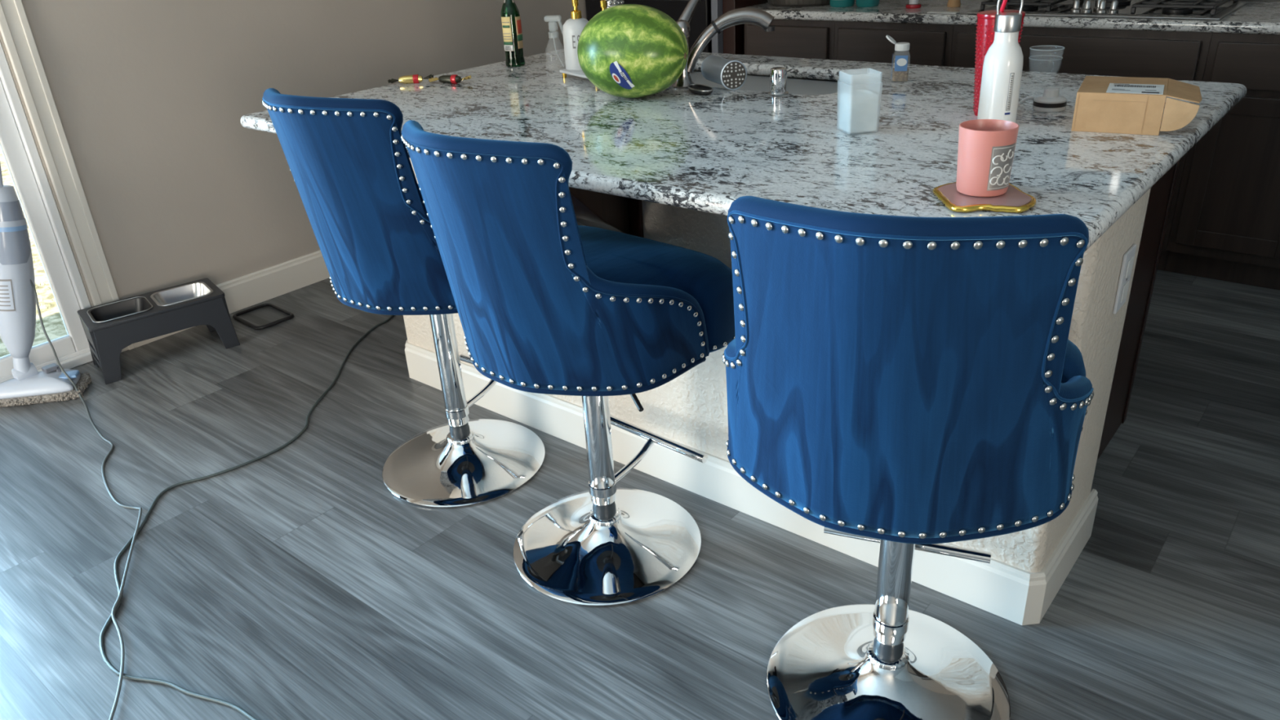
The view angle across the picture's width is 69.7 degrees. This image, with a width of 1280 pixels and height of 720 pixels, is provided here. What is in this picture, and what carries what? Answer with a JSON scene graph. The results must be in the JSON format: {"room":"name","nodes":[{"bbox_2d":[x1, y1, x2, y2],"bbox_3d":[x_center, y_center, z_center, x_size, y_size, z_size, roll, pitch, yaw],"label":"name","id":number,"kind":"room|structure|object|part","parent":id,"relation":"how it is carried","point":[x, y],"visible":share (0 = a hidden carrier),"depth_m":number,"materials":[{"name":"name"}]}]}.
{"room":"kitchen","nodes":[
{"label":"kitchen","id":0,"kind":"room"},
{"bbox_2d":[0,0,586,306],"bbox_3d":[-2.162,-1.055,2.682,0.140,2.450,6.980,17,33,36],"label":"wall","id":1,"kind":"structure","parent":0,"point":[151,97],"depth_m":3.41,"materials":[{"name":"beige paint"}]},
{"bbox_2d":[0,41,93,382],"bbox_3d":[-2.784,-0.502,2.076,0.123,2.058,2.417,17,33,36],"label":"door","id":2,"kind":"structure","parent":1,"relation":"in","point":[18,147],"depth_m":3.08,"materials":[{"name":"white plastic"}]},
{"bbox_2d":[0,0,134,352],"bbox_3d":[-2.730,-0.524,2.014,0.018,2.148,2.595,17,33,36],"label":"trim","id":3,"kind":"structure","parent":1,"relation":"attached to","point":[15,30],"depth_m":3.01,"materials":[{"name":"white wood"}]},
{"bbox_2d":[133,249,329,347],"bbox_3d":[-1.066,-0.571,4.206,0.015,0.124,2.522,17,33,36],"label":"baseboard","id":4,"kind":"structure","parent":1,"relation":"attached to","point":[251,289],"depth_m":3.73,"materials":[{"name":"white"}]},
{"bbox_2d":[0,269,1279,719],"bbox_3d":[0.535,0.913,1.263,6.933,0.100,7.180,17,33,36],"label":"floor","id":5,"kind":"structure","parent":0,"point":[290,583],"depth_m":2.11,"materials":[{"name":"grey wood"}]},
{"bbox_2d":[0,163,91,407],"bbox_3d":[-2.068,-0.372,2.835,0.373,1.081,0.232,-10,27,-13],"label":"mop","id":6,"kind":"object","parent":5,"relation":"on","point":[28,386],"visible":1,"depth_m":2.94,"materials":[{"name":"grey plastic"}]},
{"bbox_3d":[-1.976,-0.726,2.788,0.028,0.416,0.110,17,33,36],"label":"mop handle","id":7,"kind":"part","parent":6,"relation":"part of","materials":[{"name":"grey plastic"}]},
{"bbox_3d":[-1.973,-0.400,2.866,0.064,0.205,0.137,17,33,36],"label":"water tank","id":8,"kind":"part","parent":6,"relation":"part of","materials":[{"name":"blue"}]},
{"bbox_2d":[30,279,142,719],"bbox_3d":[-1.580,0.465,1.862,1.263,0.392,2.355,3,27,13],"label":"power cord","id":9,"kind":"object","parent":6,"relation":"attached to","point":[122,651],"visible":1,"depth_m":2.35,"materials":[{"name":"grey plastic"}]},
{"bbox_2d":[77,278,239,384],"bbox_3d":[-1.702,-0.114,3.255,0.447,0.210,0.223,-22,32,-33],"label":"pet feeder","id":10,"kind":"object","parent":5,"relation":"on","point":[110,327],"visible":1,"depth_m":3.18,"materials":[{"name":"grey plastic"}]},
{"bbox_3d":[-1.868,-0.040,3.145,0.011,0.192,0.193,-22,32,-33],"label":"panel","id":11,"kind":"part","parent":10,"relation":"part of","materials":[{"name":"grey plastic"}]},
{"bbox_2d":[86,296,152,323],"bbox_3d":[-1.786,-0.151,3.167,0.192,0.055,0.207,17,33,36],"label":"bowl","id":12,"kind":"object","parent":10,"relation":"on","point":[126,310],"depth_m":3.20,"materials":[{"name":"silver metal"}]},
{"bbox_3d":[-1.707,-0.198,3.213,0.437,0.012,0.223,-22,32,-33],"label":"frame","id":13,"kind":"part","parent":10,"relation":"part of","materials":[{"name":"grey plastic"}]},
{"bbox_3d":[-1.766,-0.139,3.333,0.447,0.193,0.010,-22,32,-33],"label":"panel","id":14,"kind":"part","parent":10,"relation":"part of","materials":[{"name":"grey plastic"}]},
{"bbox_2d":[150,281,213,306],"bbox_3d":[-1.627,-0.213,3.276,0.187,0.053,0.167,-22,32,-33],"label":"bowl","id":15,"kind":"object","parent":10,"relation":"on","point":[188,294],"depth_m":3.31,"materials":[{"name":"silver metal"}]},
{"bbox_3d":[-1.536,-0.172,3.373,0.011,0.192,0.193,-22,32,-33],"label":"panel","id":16,"kind":"part","parent":10,"relation":"part of","materials":[{"name":"grey plastic"}]},
{"bbox_2d":[99,315,393,719],"bbox_3d":[-0.908,0.463,2.220,0.906,0.008,3.118,4,27,14],"label":"extension cord","id":17,"kind":"object","parent":5,"relation":"on","point":[104,655],"visible":0.96,"depth_m":2.21,"materials":[{"name":"grey rubber"}]},
{"bbox_2d":[232,302,293,329],"bbox_3d":[-1.464,-0.172,3.569,0.228,0.014,0.172,17,33,36],"label":"ring","id":18,"kind":"object","parent":5,"relation":"on","point":[291,316],"visible":1,"depth_m":3.54,"materials":[{"name":"black plastic"}]},
{"bbox_2d":[262,88,545,507],"bbox_3d":[-0.533,-0.170,2.283,0.575,1.049,0.580,16,32,33],"label":"bar stool","id":19,"kind":"object","parent":5,"relation":"on","point":[348,162],"visible":0.79,"depth_m":2.02,"materials":[{"name":"blue fabric"}]},
{"bbox_2d":[400,120,735,605],"bbox_3d":[-0.144,-0.012,1.936,0.575,1.032,0.580,19,34,38],"label":"bar stool","id":20,"kind":"object","parent":5,"relation":"on","point":[547,303],"visible":1,"depth_m":1.72,"materials":[{"name":"blue fabric"}]},
{"bbox_3d":[-0.034,0.047,1.892,0.023,0.054,0.175,-16,29,-24],"label":"height lever","id":21,"kind":"part","parent":20,"relation":"part of","materials":[{"name":"black plastic"}]},
{"bbox_2d":[577,225,735,352],"bbox_3d":[-0.102,-0.138,1.929,0.557,0.174,0.424,19,34,38],"label":"seat cushion","id":22,"kind":"object","parent":20,"relation":"on","point":[689,308],"depth_m":1.79,"materials":[{"name":"blue fabric"}]},
{"bbox_2d":[585,0,768,54],"bbox_3d":[0.251,-1.778,4.658,0.895,1.750,0.669,17,33,36],"label":"refrigerator","id":23,"kind":"object","parent":5,"relation":"on","point":[731,40],"visible":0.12,"depth_m":4.31,"materials":[{"name":"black metal"}]},
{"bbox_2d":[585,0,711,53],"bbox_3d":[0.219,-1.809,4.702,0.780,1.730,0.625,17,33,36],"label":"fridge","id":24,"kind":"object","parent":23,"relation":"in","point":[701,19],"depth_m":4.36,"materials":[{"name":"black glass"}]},
{"bbox_3d":[0.014,-1.748,4.437,0.684,0.023,0.048,17,33,36],"label":"door handle","id":25,"kind":"part","parent":23,"relation":"part of","materials":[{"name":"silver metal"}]},
{"bbox_3d":[0.596,-1.692,4.443,0.067,1.750,0.590,17,33,36],"label":"panel","id":26,"kind":"part","parent":23,"relation":"part of","materials":[{"name":"brown wood"}]},
{"bbox_2d":[744,18,835,80],"bbox_3d":[0.859,-1.220,4.443,0.459,0.878,0.619,17,33,36],"label":"base cabinet","id":27,"kind":"object","parent":5,"relation":"on","point":[795,38],"visible":0.06,"depth_m":4.05,"materials":[{"name":"brown wood"}]},
{"bbox_3d":[0.653,-1.409,4.090,0.410,0.148,0.018,17,33,36],"label":"drawer","id":28,"kind":"part","parent":27,"relation":"part of","materials":[{"name":"brown wood"}]},
{"bbox_2d":[746,0,1279,34],"bbox_3d":[2.731,-1.030,2.801,5.470,0.037,0.640,17,33,36],"label":"countertop","id":29,"kind":"structure","parent":27,"relation":"on","point":[1253,17],"depth_m":3.40,"materials":[{"name":"stone"}]},
{"bbox_2d":[767,0,829,7],"bbox_3d":[0.759,-1.706,4.219,0.346,0.125,0.346,17,33,36],"label":"metal pot","id":30,"kind":"object","parent":29,"relation":"on","point":[788,3],"visible":0.88,"depth_m":4.11,"materials":[{"name":"grey metal"}]},
{"bbox_2d":[829,0,854,7],"bbox_3d":[0.889,-1.613,4.032,0.111,0.110,0.111,17,33,36],"label":"glass canister","id":31,"kind":"object","parent":29,"relation":"on","point":[833,3],"visible":1,"depth_m":4.01,"materials":[{"name":"teal glass"}]},
{"bbox_2d":[855,0,879,7],"bbox_3d":[0.989,-1.588,3.982,0.100,0.100,0.100,17,33,36],"label":"glass canister","id":32,"kind":"object","parent":29,"relation":"on","point":[861,3],"visible":1,"depth_m":3.96,"materials":[{"name":"teal glass"}]},
{"bbox_2d":[905,0,921,8],"bbox_3d":[1.145,-1.514,3.835,0.064,0.080,0.064,17,33,36],"label":"spice jar","id":33,"kind":"object","parent":29,"relation":"on","point":[913,3],"visible":1,"depth_m":3.83,"materials":[{"name":"red plastic"}]},
{"bbox_2d":[927,11,959,13],"bbox_3d":[1.200,-1.374,3.632,0.120,0.004,0.040,17,33,36],"label":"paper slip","id":34,"kind":"object","parent":29,"relation":"on","point":[937,12],"visible":1,"depth_m":3.62,"materials":[{"name":"white paper"}]},
{"bbox_2d":[946,0,960,7],"bbox_3d":[1.300,-1.525,3.788,0.054,0.125,0.054,17,33,36],"label":"pepper mill","id":35,"kind":"object","parent":29,"relation":"on","point":[951,3],"visible":1,"depth_m":3.79,"materials":[{"name":"brown wood"}]},
{"bbox_2d":[966,0,1248,20],"bbox_3d":[1.766,-1.357,3.482,0.860,0.047,0.535,17,33,36],"label":"gas cooktop","id":36,"kind":"object","parent":29,"relation":"in","point":[1216,10],"visible":0.98,"depth_m":3.33,"materials":[{"name":"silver metal"}]},
{"bbox_3d":[1.486,-1.378,3.564,0.114,0.022,0.114,17,33,36],"label":"burner","id":37,"kind":"part","parent":36,"relation":"part of","materials":[{"name":"black plastic"}]},
{"bbox_3d":[1.611,-1.308,3.391,0.034,0.038,0.034,17,33,36],"label":"knob","id":38,"kind":"part","parent":36,"relation":"part of","materials":[{"name":"silver metal"}]},
{"bbox_3d":[1.642,-1.299,3.368,0.034,0.038,0.034,17,33,36],"label":"knob","id":39,"kind":"part","parent":36,"relation":"part of","materials":[{"name":"silver metal"}]},
{"bbox_3d":[1.696,-1.313,3.390,0.034,0.038,0.034,17,33,36],"label":"knob","id":40,"kind":"part","parent":36,"relation":"part of","materials":[{"name":"silver metal"}]},
{"bbox_3d":[1.681,-1.287,3.338,0.034,0.038,0.034,17,33,36],"label":"knob","id":41,"kind":"part","parent":36,"relation":"part of","materials":[{"name":"silver metal"}]},
{"bbox_3d":[1.712,-1.277,3.315,0.034,0.038,0.034,17,33,36],"label":"knob","id":42,"kind":"part","parent":36,"relation":"part of","materials":[{"name":"silver metal"}]},
{"bbox_3d":[1.834,-1.394,3.557,0.124,0.022,0.124,17,33,36],"label":"burner","id":43,"kind":"part","parent":36,"relation":"part of","materials":[{"name":"black plastic"}]},
{"bbox_3d":[1.904,-1.247,3.249,0.094,0.022,0.094,17,33,36],"label":"burner","id":44,"kind":"part","parent":36,"relation":"part of","materials":[{"name":"black plastic"}]},
{"bbox_2d":[833,21,953,66],"bbox_3d":[1.239,-1.101,4.157,0.519,0.878,0.619,17,33,36],"label":"base cabinet","id":45,"kind":"object","parent":5,"relation":"on","point":[931,44],"visible":0.06,"depth_m":3.78,"materials":[{"name":"brown wood"}]},
{"bbox_2d":[722,195,1093,719],"bbox_3d":[0.402,0.181,1.487,0.575,1.024,0.580,7,28,21],"label":"bar stool","id":46,"kind":"object","parent":5,"relation":"on","point":[904,384],"visible":1,"depth_m":1.22,"materials":[{"name":"blue fabric"}]},
{"bbox_2d":[1061,339,1085,382],"bbox_3d":[0.423,0.054,1.494,0.557,0.174,0.424,7,28,21],"label":"seat cushion","id":47,"kind":"object","parent":46,"relation":"on","point":[1073,365],"depth_m":1.44,"materials":[{"name":"blue fabric"}]},
{"bbox_2d":[950,24,1213,271],"bbox_3d":[1.787,-0.929,3.744,0.894,0.878,0.619,17,33,36],"label":"base cabinet","id":48,"kind":"object","parent":5,"relation":"on","point":[1172,55],"visible":0.06,"depth_m":3.31,"materials":[{"name":"brown wood"}]},
{"bbox_3d":[1.581,-1.118,3.392,0.845,0.148,0.018,17,33,36],"label":"drawer","id":49,"kind":"part","parent":48,"relation":"part of","materials":[{"name":"brown wood"}]},
{"bbox_2d":[1097,159,1180,460],"bbox_3d":[0.406,-0.350,2.728,1.915,0.880,0.589,17,33,36],"label":"base cabinet","id":50,"kind":"object","parent":5,"relation":"on","point":[1161,194],"visible":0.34,"depth_m":2.30,"materials":[{"name":"brown wood"}]},
{"bbox_2d":[240,48,1246,251],"bbox_3d":[0.171,-0.657,2.270,2.100,0.097,1.359,17,33,36],"label":"countertop","id":51,"kind":"structure","parent":50,"relation":"on","point":[675,147],"depth_m":1.88,"materials":[{"name":"stone"}]},
{"bbox_2d":[387,74,433,84],"bbox_3d":[-0.686,-0.840,2.748,0.136,0.027,0.050,-4,26,-2],"label":"candy","id":52,"kind":"object","parent":51,"relation":"on","point":[415,78],"visible":1,"depth_m":2.74,"materials":[{"name":"gold metal"}]},
{"bbox_2d":[428,74,471,84],"bbox_3d":[-0.561,-0.829,2.712,0.136,0.027,0.050,6,28,18],"label":"candy","id":53,"kind":"object","parent":51,"relation":"on","point":[454,78],"visible":1,"depth_m":2.70,"materials":[{"name":"black plastic"}]},
{"bbox_2d":[500,0,524,66],"bbox_3d":[-0.408,-1.072,2.899,0.063,0.276,0.064,6,28,18],"label":"glass bottle","id":54,"kind":"object","parent":51,"relation":"on","point":[509,13],"visible":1,"depth_m":2.90,"materials":[{"name":"green glass"}]},
{"bbox_2d":[560,68,587,78],"bbox_3d":[-0.133,-0.822,2.649,0.115,0.022,0.215,-18,30,-28],"label":"soap tray","id":55,"kind":"object","parent":51,"relation":"on","point":[580,73],"visible":0.27,"depth_m":2.65,"materials":[{"name":"white ceramic"}]},
{"bbox_2d":[562,0,588,71],"bbox_3d":[-0.182,-0.953,2.650,0.088,0.215,0.085,17,33,36],"label":"soap dispenser","id":56,"kind":"object","parent":55,"relation":"on","point":[572,28],"visible":0.66,"depth_m":2.62,"materials":[{"name":"white ceramic"}]},
{"bbox_2d":[600,0,607,10],"bbox_3d":[-0.098,-0.917,2.568,0.088,0.215,0.085,17,33,36],"label":"soap dispenser","id":57,"kind":"object","parent":55,"relation":"on","point":[603,3],"visible":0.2,"depth_m":2.53,"materials":[{"name":"gold ceramic"}]},
{"bbox_2d":[605,0,624,8],"bbox_3d":[-0.079,-1.024,2.783,0.077,0.260,0.078,17,33,36],"label":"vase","id":58,"kind":"object","parent":51,"relation":"on","point":[611,3],"visible":0.06,"depth_m":2.73,"materials":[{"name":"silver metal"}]},
{"bbox_2d":[577,4,688,97],"bbox_3d":[-0.019,-0.777,2.315,0.293,0.224,0.234,10,29,25],"label":"watermelon","id":59,"kind":"object","parent":51,"relation":"on","point":[625,51],"visible":1,"depth_m":2.23,"materials":[{"name":"green food"}]},
{"bbox_2d":[688,84,713,95],"bbox_3d":[0.156,-0.697,2.370,0.052,0.014,0.110,-12,28,-17],"label":"stopper","id":60,"kind":"object","parent":51,"relation":"on","point":[698,89],"visible":1,"depth_m":2.37,"materials":[{"name":"silver metal"}]},
{"bbox_2d":[671,0,774,88],"bbox_3d":[0.216,-0.852,2.420,0.272,0.242,0.092,-1,26,5],"label":"faucet","id":61,"kind":"object","parent":51,"relation":"on","point":[758,17],"visible":0.89,"depth_m":2.39,"materials":[{"name":"silver metal"}]},
{"bbox_3d":[0.134,-0.920,2.407,0.092,0.101,0.025,-18,30,-28],"label":"lever handle","id":62,"kind":"part","parent":61,"relation":"part of","materials":[{"name":"silver metal"}]},
{"bbox_3d":[0.230,-0.839,2.410,0.242,0.157,0.050,1,27,9],"label":"spout","id":63,"kind":"part","parent":61,"relation":"part of","materials":[{"name":"silver metal"}]},
{"bbox_2d":[701,55,746,89],"bbox_3d":[0.218,-0.763,2.430,0.074,0.074,0.150,-11,27,-16],"label":"strainer","id":64,"kind":"object","parent":51,"relation":"on","point":[731,74],"visible":1,"depth_m":2.38,"materials":[{"name":"silver metal"}]},
{"bbox_2d":[690,70,862,94],"bbox_3d":[0.294,-0.675,2.647,0.749,0.215,0.389,17,33,36],"label":"sink","id":65,"kind":"object","parent":51,"relation":"in","point":[753,82],"visible":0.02,"depth_m":2.69,"materials":[{"name":"silver metal"}]},
{"bbox_3d":[0.345,-0.696,2.291,0.052,0.063,0.052,17,33,36],"label":"air gap cap","id":66,"kind":"part","parent":51,"relation":"part of","materials":[{"name":"silver metal"}]},
{"bbox_2d":[839,89,878,133],"bbox_3d":[0.446,-0.527,1.872,0.071,0.119,0.071,-8,27,-8],"label":"container","id":67,"kind":"object","parent":51,"relation":"on","point":[858,108],"visible":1,"depth_m":1.86,"materials":[{"name":"white plastic"}]},
{"bbox_2d":[885,35,910,81],"bbox_3d":[0.659,-0.774,2.354,0.064,0.114,0.045,4,27,14],"label":"bottle","id":68,"kind":"object","parent":51,"relation":"on","point":[900,71],"visible":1,"depth_m":2.34,"materials":[{"name":"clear plastic"}]},
{"bbox_3d":[0.639,-0.816,2.339,0.032,0.004,0.026,42,37,3],"label":"flip lid","id":69,"kind":"part","parent":68,"relation":"part of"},
{"bbox_2d":[932,182,1035,213],"bbox_3d":[0.536,-0.256,1.436,0.138,0.012,0.164,-2,26,2],"label":"coaster","id":70,"kind":"object","parent":51,"relation":"on","point":[1015,200],"visible":0.83,"depth_m":1.40,"materials":[{"name":"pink stone"}]},
{"bbox_2d":[955,119,1019,196],"bbox_3d":[0.534,-0.311,1.420,0.086,0.103,0.086,17,33,36],"label":"mug","id":71,"kind":"object","parent":70,"relation":"on","point":[986,147],"visible":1,"depth_m":1.39,"materials":[{"name":"pink ceramic"}]},
{"bbox_2d":[973,0,1025,115],"bbox_3d":[0.743,-0.667,1.904,0.094,0.311,0.094,17,33,36],"label":"tumbler","id":72,"kind":"object","parent":51,"relation":"on","point":[984,33],"visible":0.35,"depth_m":1.89,"materials":[{"name":"red plastic"}]},
{"bbox_3d":[0.740,-0.711,1.883,0.094,0.012,0.094,17,33,36],"label":"tumbler lid","id":73,"kind":"part","parent":72,"relation":"part of","materials":[{"name":"red plastic"}]},
{"bbox_2d":[977,0,1023,122],"bbox_3d":[0.725,-0.597,1.830,0.075,0.253,0.075,17,33,36],"label":"water bottle","id":74,"kind":"object","parent":51,"relation":"on","point":[1002,65],"visible":0.91,"depth_m":1.81,"materials":[{"name":"white metal"}]},
{"bbox_2d":[1005,72,1014,111],"bbox_3d":[0.734,-0.531,1.821,0.008,0.073,0.001,-7,26,-8],"label":"print","id":75,"kind":"object","parent":74,"relation":"on","point":[1010,77],"depth_m":1.82,"materials":[{"name":"grey"}]},
{"bbox_2d":[1017,87,1066,112],"bbox_3d":[0.864,-0.558,1.970,0.108,0.046,0.067,-13,28,-18],"label":"lid","id":76,"kind":"object","parent":51,"relation":"on","point":[1050,101],"visible":0.96,"depth_m":1.96,"materials":[{"name":"white plastic"}]},
{"bbox_2d":[1071,75,1202,135],"bbox_3d":[0.979,-0.501,1.808,0.212,0.076,0.196,11,30,26],"label":"cardboard box","id":77,"kind":"object","parent":51,"relation":"on","point":[1104,104],"visible":1,"depth_m":1.75,"materials":[{"name":"brown cardboard"}]},
{"bbox_2d":[1114,83,1159,93],"bbox_3d":[0.956,-0.523,1.770,0.082,0.001,0.086,11,30,26],"label":"label","id":78,"kind":"object","parent":77,"relation":"on","point":[1118,87],"depth_m":1.77,"materials":[{"name":"grey paper"}]},
{"bbox_2d":[1164,32,1279,289],"bbox_3d":[2.442,-0.724,3.251,0.794,0.878,0.619,17,33,36],"label":"base cabinet","id":79,"kind":"object","parent":5,"relation":"on","point":[1225,226],"visible":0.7,"depth_m":3.20,"materials":[{"name":"brown wood"}]},
{"bbox_3d":[2.109,-0.630,3.170,0.370,0.535,0.018,17,33,36],"label":"cabinet door","id":80,"kind":"part","parent":79,"relation":"part of","materials":[{"name":"brown wood"}]},
{"bbox_3d":[2.235,-0.912,2.898,0.745,0.148,0.018,17,33,36],"label":"drawer","id":81,"kind":"part","parent":79,"relation":"part of","materials":[{"name":"brown wood"}]},
{"bbox_2d":[403,157,1151,572],"bbox_3d":[0.112,-0.169,2.395,2.010,0.880,0.368,17,33,36],"label":"kitchen island","id":82,"kind":"structure","parent":0,"point":[690,409],"depth_m":1.98,"materials":[{"name":"beige paint"}]},
{"bbox_2d":[568,186,644,237],"bbox_3d":[-0.131,-0.291,2.106,0.165,0.380,0.240,17,33,36],"label":"base cabinet","id":83,"kind":"object","parent":82,"relation":"attached to","point":[620,214],"visible":0.12,"depth_m":2.10,"materials":[{"name":"brown wood"}]},
{"bbox_3d":[-0.009,-0.318,2.146,0.034,0.380,0.012,17,33,36],"label":"bracket plate","id":84,"kind":"part","parent":83,"relation":"part of","materials":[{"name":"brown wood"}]},
{"bbox_2d":[404,340,1098,625],"bbox_3d":[0.127,0.173,2.557,2.040,0.124,0.383,17,33,36],"label":"baseboard","id":85,"kind":"structure","parent":82,"relation":"attached to","point":[1015,594],"depth_m":2.21,"materials":[{"name":"white"}]},
{"bbox_2d":[1112,244,1136,314],"bbox_3d":[0.925,-0.154,1.750,0.008,0.120,0.072,17,33,36],"label":"outlet plate","id":86,"kind":"object","parent":82,"relation":"attached to","point":[1128,257],"visible":1,"depth_m":1.74,"materials":[{"name":"white plastic"}]},
{"bbox_2d":[1120,256,1133,302],"bbox_3d":[0.927,-0.153,1.748,0.002,0.084,0.034,17,33,36],"label":"socket","id":87,"kind":"object","parent":86,"relation":"attached to","point":[1129,263],"depth_m":1.74,"materials":[{"name":"white plastic"}]},
{"bbox_2d":[1231,0,1279,1],"bbox_3d":[2.700,-1.548,3.112,6.933,2.450,0.100,17,33,36],"label":"wall","id":88,"kind":"structure","parent":0,"point":[1231,0],"depth_m":3.47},
{"bbox_2d":[1238,0,1279,0],"bbox_3d":[2.286,-1.564,3.401,3.720,0.434,0.013,17,33,36],"label":"trim","id":89,"kind":"structure","parent":88,"relation":"attached to","point":[1238,0],"depth_m":3.46,"materials":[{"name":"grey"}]},
{"label":"outside","id":90,"kind":"structure","parent":0,"visible":0},
{"bbox_2d":[0,147,67,356],"bbox_3d":[-6.938,-1.696,7.790,100.000,0.180,80.000,17,33,36],"label":"ground","id":91,"kind":"structure","parent":90,"point":[53,323],"depth_m":4.15,"materials":[{"name":"green plant"}]}
]}

